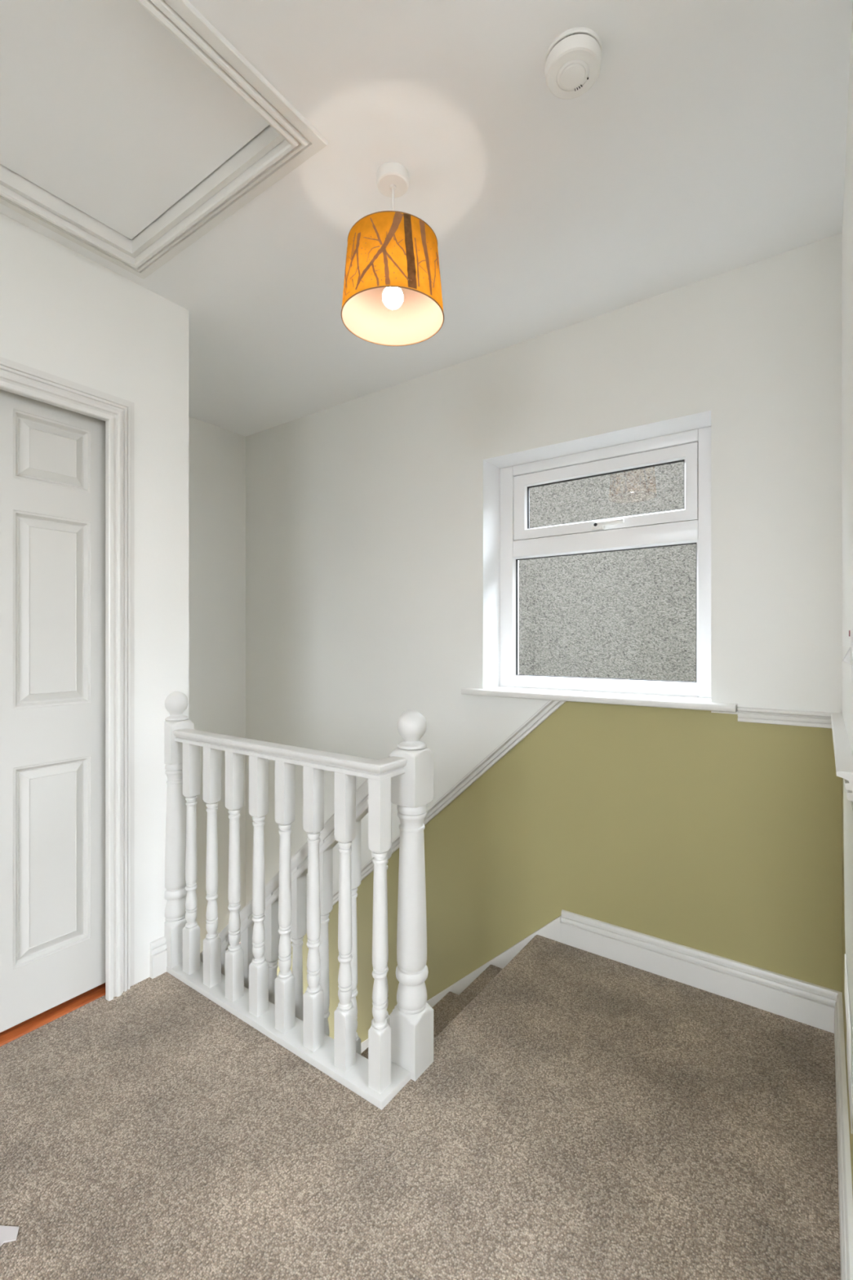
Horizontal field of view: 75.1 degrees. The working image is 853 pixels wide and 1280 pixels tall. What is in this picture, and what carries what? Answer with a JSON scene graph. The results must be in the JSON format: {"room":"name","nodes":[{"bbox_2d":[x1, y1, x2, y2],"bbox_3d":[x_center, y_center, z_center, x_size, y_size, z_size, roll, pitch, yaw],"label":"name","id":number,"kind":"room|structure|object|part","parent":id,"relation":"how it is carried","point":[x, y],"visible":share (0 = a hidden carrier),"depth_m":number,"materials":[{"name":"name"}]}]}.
{"room":"stair landing","nodes":[
{"label":"stair landing","id":0,"kind":"room"},
{"bbox_2d":[0,213,188,984],"bbox_3d":[-2.194,0.077,0.319,0.100,2.605,4.365,0,0,36],"label":"wall door","id":1,"kind":"structure","parent":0,"point":[64,314],"depth_m":1.93,"materials":[{"name":"white paint"}]},
{"bbox_2d":[0,982,105,1046],"bbox_3d":[-1.285,1.187,1.637,0.106,0.026,0.716,0,0,36],"label":"threshold","id":2,"kind":"object","parent":1,"relation":"on","point":[42,1019],"depth_m":1.74,"materials":[{"name":"orange wood"}]},
{"bbox_2d":[0,356,134,1000],"bbox_3d":[-1.253,0.184,1.615,0.122,1.992,0.760,0,0,36],"label":"door frame","id":3,"kind":"structure","parent":1,"relation":"attached to","point":[117,413],"depth_m":1.84,"materials":[{"name":"white wood"}]},
{"bbox_2d":[0,389,105,1032],"bbox_3d":[-1.251,0.182,1.613,0.088,1.936,0.710,0,0,36],"label":"door","id":4,"kind":"structure","parent":3,"relation":"attached to","point":[52,458],"depth_m":1.73,"materials":[{"name":"grey wood"}]},
{"bbox_3d":[-1.183,-0.586,1.750,0.037,0.205,0.215,0,0,36],"label":"panel","id":5,"kind":"part","parent":4,"relation":"part of","materials":[{"name":"grey wood"}]},
{"bbox_3d":[-1.183,-0.090,1.750,0.037,0.595,0.215,0,0,36],"label":"panel","id":6,"kind":"part","parent":4,"relation":"part of","materials":[{"name":"grey wood"}]},
{"bbox_3d":[-1.183,0.681,1.750,0.037,0.600,0.215,0,0,36],"label":"panel","id":7,"kind":"part","parent":4,"relation":"part of","materials":[{"name":"grey wood"}]},
{"bbox_3d":[-1.213,-0.756,1.586,0.022,0.074,0.722,0,0,36],"label":"casing","id":8,"kind":"part","parent":3,"relation":"part of","materials":[{"name":"white wood"}]},
{"bbox_3d":[-1.024,0.194,1.849,0.022,1.973,0.074,0,0,36],"label":"casing","id":9,"kind":"part","parent":3,"relation":"part of","materials":[{"name":"white wood"}]},
{"bbox_2d":[149,936,167,978],"bbox_3d":[-0.947,1.119,1.960,0.019,0.121,0.053,0,0,36],"label":"baseboard","id":10,"kind":"structure","parent":1,"relation":"attached to","point":[157,951],"depth_m":1.95,"materials":[{"name":"white wood"}]},
{"bbox_2d":[188,416,245,952],"bbox_3d":[-1.445,0.287,2.930,0.100,3.025,1.085,0,0,36],"label":"wall","id":11,"kind":"structure","parent":0,"point":[216,455],"depth_m":3.19,"materials":[{"name":"white paint"}]},
{"bbox_2d":[0,934,840,1279],"bbox_3d":[-1.097,1.280,0.099,1.989,0.200,5.285,0,0,36],"label":"floor","id":12,"kind":"structure","parent":0,"point":[586,1115],"depth_m":1.29,"materials":[{"name":"brown carpet"}]},
{"bbox_2d":[0,1225,18,1246],"bbox_3d":[-0.879,1.177,1.115,0.154,0.003,0.076,0,0,12],"label":"paper scrap","id":13,"kind":"object","parent":12,"relation":"on","point":[7,1233],"visible":1,"depth_m":1.10,"materials":[{"name":"grey paper"}]},
{"bbox_2d":[164,691,433,1110],"bbox_3d":[-0.460,0.683,1.770,1.032,0.993,0.208,0,0,36],"label":"balustrade","id":14,"kind":"object","parent":12,"relation":"on","point":[400,1052],"visible":1,"depth_m":1.58,"materials":[{"name":"wood"}]},
{"bbox_3d":[-0.895,0.731,2.010,0.044,0.880,0.087,0,0,36],"label":"newel post","id":15,"kind":"part","parent":14,"relation":"part of","materials":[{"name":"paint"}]},
{"bbox_3d":[-0.491,0.340,1.712,0.961,0.042,0.056,0,0,36],"label":"handrail","id":16,"kind":"part","parent":14,"relation":"part of","materials":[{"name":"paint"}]},
{"bbox_3d":[-0.491,1.170,1.739,1.018,0.020,0.122,0,0,36],"label":"rail","id":17,"kind":"part","parent":14,"relation":"part of","materials":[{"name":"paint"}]},
{"bbox_3d":[-0.107,0.340,1.471,0.056,0.042,0.111,0,0,36],"label":"handrail","id":18,"kind":"part","parent":14,"relation":"part of","materials":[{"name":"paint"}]},
{"bbox_3d":[-0.041,0.740,1.545,0.087,0.880,0.087,0,0,36],"label":"newel post","id":19,"kind":"part","parent":14,"relation":"part of","materials":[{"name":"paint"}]},
{"bbox_2d":[0,0,852,436],"bbox_3d":[-1.370,-1.300,0.479,3.075,0.150,5.585,0,0,36],"label":"ceiling","id":20,"kind":"structure","parent":0,"point":[708,139],"depth_m":1.45,"materials":[{"name":"paint"}]},
{"bbox_2d":[0,0,327,279],"bbox_3d":[-0.849,-1.240,1.264,0.872,0.079,0.867,0,0,36],"label":"hatch","id":21,"kind":"object","parent":20,"relation":"attached to","point":[131,131],"visible":1,"depth_m":1.36,"materials":[{"name":"white wood"}]},
{"bbox_3d":[-1.178,-1.212,1.499,0.064,0.024,0.867,0,0,36],"label":"casing","id":22,"kind":"part","parent":21,"relation":"part of","materials":[{"name":"white wood"}]},
{"bbox_3d":[-0.616,-1.212,1.590,0.872,0.024,0.064,0,0,36],"label":"casing","id":23,"kind":"part","parent":21,"relation":"part of","materials":[{"name":"white wood"}]},
{"bbox_3d":[-0.521,-1.212,1.028,0.064,0.024,0.867,0,0,36],"label":"casing","id":24,"kind":"part","parent":21,"relation":"part of","materials":[{"name":"white wood"}]},
{"bbox_2d":[341,161,444,346],"bbox_3d":[-0.089,-1.035,1.464,0.271,0.380,0.271,0,0,-4],"label":"pendant lamp","id":25,"kind":"object","parent":20,"relation":"hanging from","point":[392,292],"visible":1,"depth_m":1.40,"materials":[{"name":"orange fabric"}]},
{"bbox_2d":[341,212,443,309],"bbox_3d":[-0.089,-0.944,1.464,0.268,0.189,0.268,0,0,36],"label":"print","id":26,"kind":"object","parent":25,"relation":"on","point":[392,262],"depth_m":1.36},
{"bbox_3d":[-0.089,-0.896,1.464,0.055,0.040,0.055,0,0,36],"label":"bulb","id":27,"kind":"part","parent":25,"relation":"part of","materials":[{"name":"white glass"}]},
{"bbox_3d":[-0.089,-1.088,1.464,0.006,0.206,0.006,0,0,36],"label":"cord","id":28,"kind":"part","parent":25,"relation":"part of","materials":[{"name":"white plastic"}]},
{"bbox_2d":[403,213,417,288],"bbox_3d":[-0.040,-0.944,1.348,0.030,0.188,0.017,0,0,-21],"label":"print","id":29,"kind":"object","parent":25,"relation":"on","point":[410,221],"depth_m":1.35,"materials":[{"name":"brown fabric"}]},
{"bbox_2d":[544,26,602,99],"bbox_3d":[0.308,-1.203,1.168,0.117,0.044,0.117,0,0,36],"label":"smoke detector","id":30,"kind":"object","parent":20,"relation":"attached to","point":[573,60],"visible":1,"depth_m":1.15,"materials":[{"name":"white plastic"}]},
{"bbox_2d":[245,232,852,1042],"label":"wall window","id":31,"kind":"structure","parent":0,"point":[373,520],"depth_m":2.15,"materials":[{"name":"white paint"}]},
{"bbox_2d":[461,686,737,712],"bbox_3d":[0.631,0.223,2.174,1.041,0.025,0.204,0,0,36],"label":"window sill","id":32,"kind":"structure","parent":31,"relation":"attached to","point":[611,698],"depth_m":2.06,"materials":[{"name":"white wood"}]},
{"bbox_2d":[500,426,711,697],"bbox_3d":[0.700,-0.283,2.269,0.883,0.986,0.098,0,0,36],"label":"window","id":33,"kind":"structure","parent":31,"relation":"attached to","point":[691,524],"depth_m":2.23,"materials":[{"name":"white plastic"},{"name":"frosted textured glass"},{"name":"black rubber"}]},
{"bbox_3d":[0.694,-0.457,2.253,0.048,0.020,0.014,0,0,36],"label":"handle","id":34,"kind":"part","parent":33,"relation":"part of","materials":[{"name":"white plastic"}]},
{"bbox_3d":[0.709,-0.754,2.283,0.753,0.044,0.065,0,0,36],"label":"frame rail","id":35,"kind":"part","parent":33,"relation":"part of","materials":[{"name":"white plastic"}]},
{"bbox_3d":[0.709,0.188,2.283,0.753,0.045,0.065,0,0,36],"label":"frame rail","id":36,"kind":"part","parent":33,"relation":"part of","materials":[{"name":"white plastic"}]},
{"bbox_3d":[0.708,-0.587,2.281,0.747,0.284,0.049,0,0,36],"label":"sash","id":37,"kind":"part","parent":33,"relation":"part of","materials":[{"name":"white plastic"}]},
{"bbox_3d":[0.725,-0.466,2.206,0.117,0.017,0.014,0,0,36],"label":"lever","id":38,"kind":"part","parent":33,"relation":"part of","materials":[{"name":"white plastic"}]},
{"bbox_2d":[560,909,840,1033],"bbox_3d":[0.886,1.119,1.918,0.880,0.121,0.019,0,0,36],"label":"baseboard","id":39,"kind":"structure","parent":31,"relation":"attached to","point":[811,1004],"depth_m":1.87,"materials":[{"name":"white wood"}]},
{"bbox_2d":[842,0,852,1194],"bbox_3d":[0.963,0.077,1.183,0.100,2.605,1.125,0,0,36],"label":"wall","id":40,"kind":"structure","parent":0,"point":[847,217],"depth_m":1.28,"materials":[{"name":"white paint"}]},
{"bbox_2d":[834,991,852,1279],"bbox_3d":[0.915,1.119,1.218,0.019,0.121,1.125,0,0,36],"label":"baseboard","id":41,"kind":"structure","parent":40,"relation":"attached to","point":[845,1180],"depth_m":1.16,"materials":[{"name":"white wood"}]},
{"bbox_2d":[842,628,852,683],"bbox_3d":[0.694,0.025,0.909,0.019,0.086,0.086,0,0,36],"label":"wall switch","id":42,"kind":"object","parent":40,"relation":"attached to","point":[848,658],"visible":1,"depth_m":0.90,"materials":[{"name":"white plastic"}]},
{"bbox_2d":[849,628,852,683],"bbox_3d":[0.698,0.025,0.906,0.009,0.086,0.086,0,0,36],"label":"switch plate","id":43,"kind":"object","parent":42,"relation":"attached to","point":[851,630],"depth_m":0.88,"materials":[{"name":"white plastic"}]},
{"bbox_2d":[843,778,852,1116],"bbox_3d":[0.807,0.527,1.058,0.006,0.505,0.660,0,0,36],"label":"board","id":44,"kind":"object","parent":40,"relation":"attached to","point":[847,805],"visible":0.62,"depth_m":1.01,"materials":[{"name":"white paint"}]},
{"bbox_2d":[844,953,852,1133],"bbox_3d":[0.777,0.725,1.024,0.003,0.160,0.290,0,0,36],"label":"wall socket","id":45,"kind":"object","parent":44,"relation":"attached to","point":[846,989],"visible":1,"depth_m":0.97,"materials":[{"name":"white plastic"}]},
{"bbox_3d":[-0.148,3.430,2.187,3.075,0.100,1.385,0,0,36],"label":"floor","id":46,"kind":"structure","parent":0,"visible":0},
{"bbox_2d":[360,915,561,1058],"bbox_3d":[-0.533,2.223,2.404,1.993,2.289,0.878,0,0,36],"label":"staircase","id":47,"kind":"structure","parent":46,"relation":"on","point":[446,1005],"depth_m":2.27,"materials":[{"name":"brown carpet"}]},
{"bbox_2d":[200,755,391,1054],"bbox_3d":[-0.830,1.285,2.110,1.852,1.954,0.059,0,0,36],"label":"balustrade","id":48,"kind":"object","parent":47,"relation":"on","point":[299,861],"visible":0.19,"depth_m":1.78,"materials":[{"name":"wood"}]},
{"bbox_3d":[-0.830,1.212,2.110,1.852,1.807,0.059,0,0,36],"label":"raking handrail","id":49,"kind":"part","parent":48,"relation":"part of","materials":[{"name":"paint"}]},
{"label":"outside","id":50,"kind":"structure","parent":0,"visible":0},
{"bbox_2d":[519,461,705,697],"bbox_3d":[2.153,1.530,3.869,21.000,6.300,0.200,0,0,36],"label":"window glass","id":51,"kind":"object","parent":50,"point":[626,614],"depth_m":4.27,"materials":[{"name":"grey glass"}]}
]}

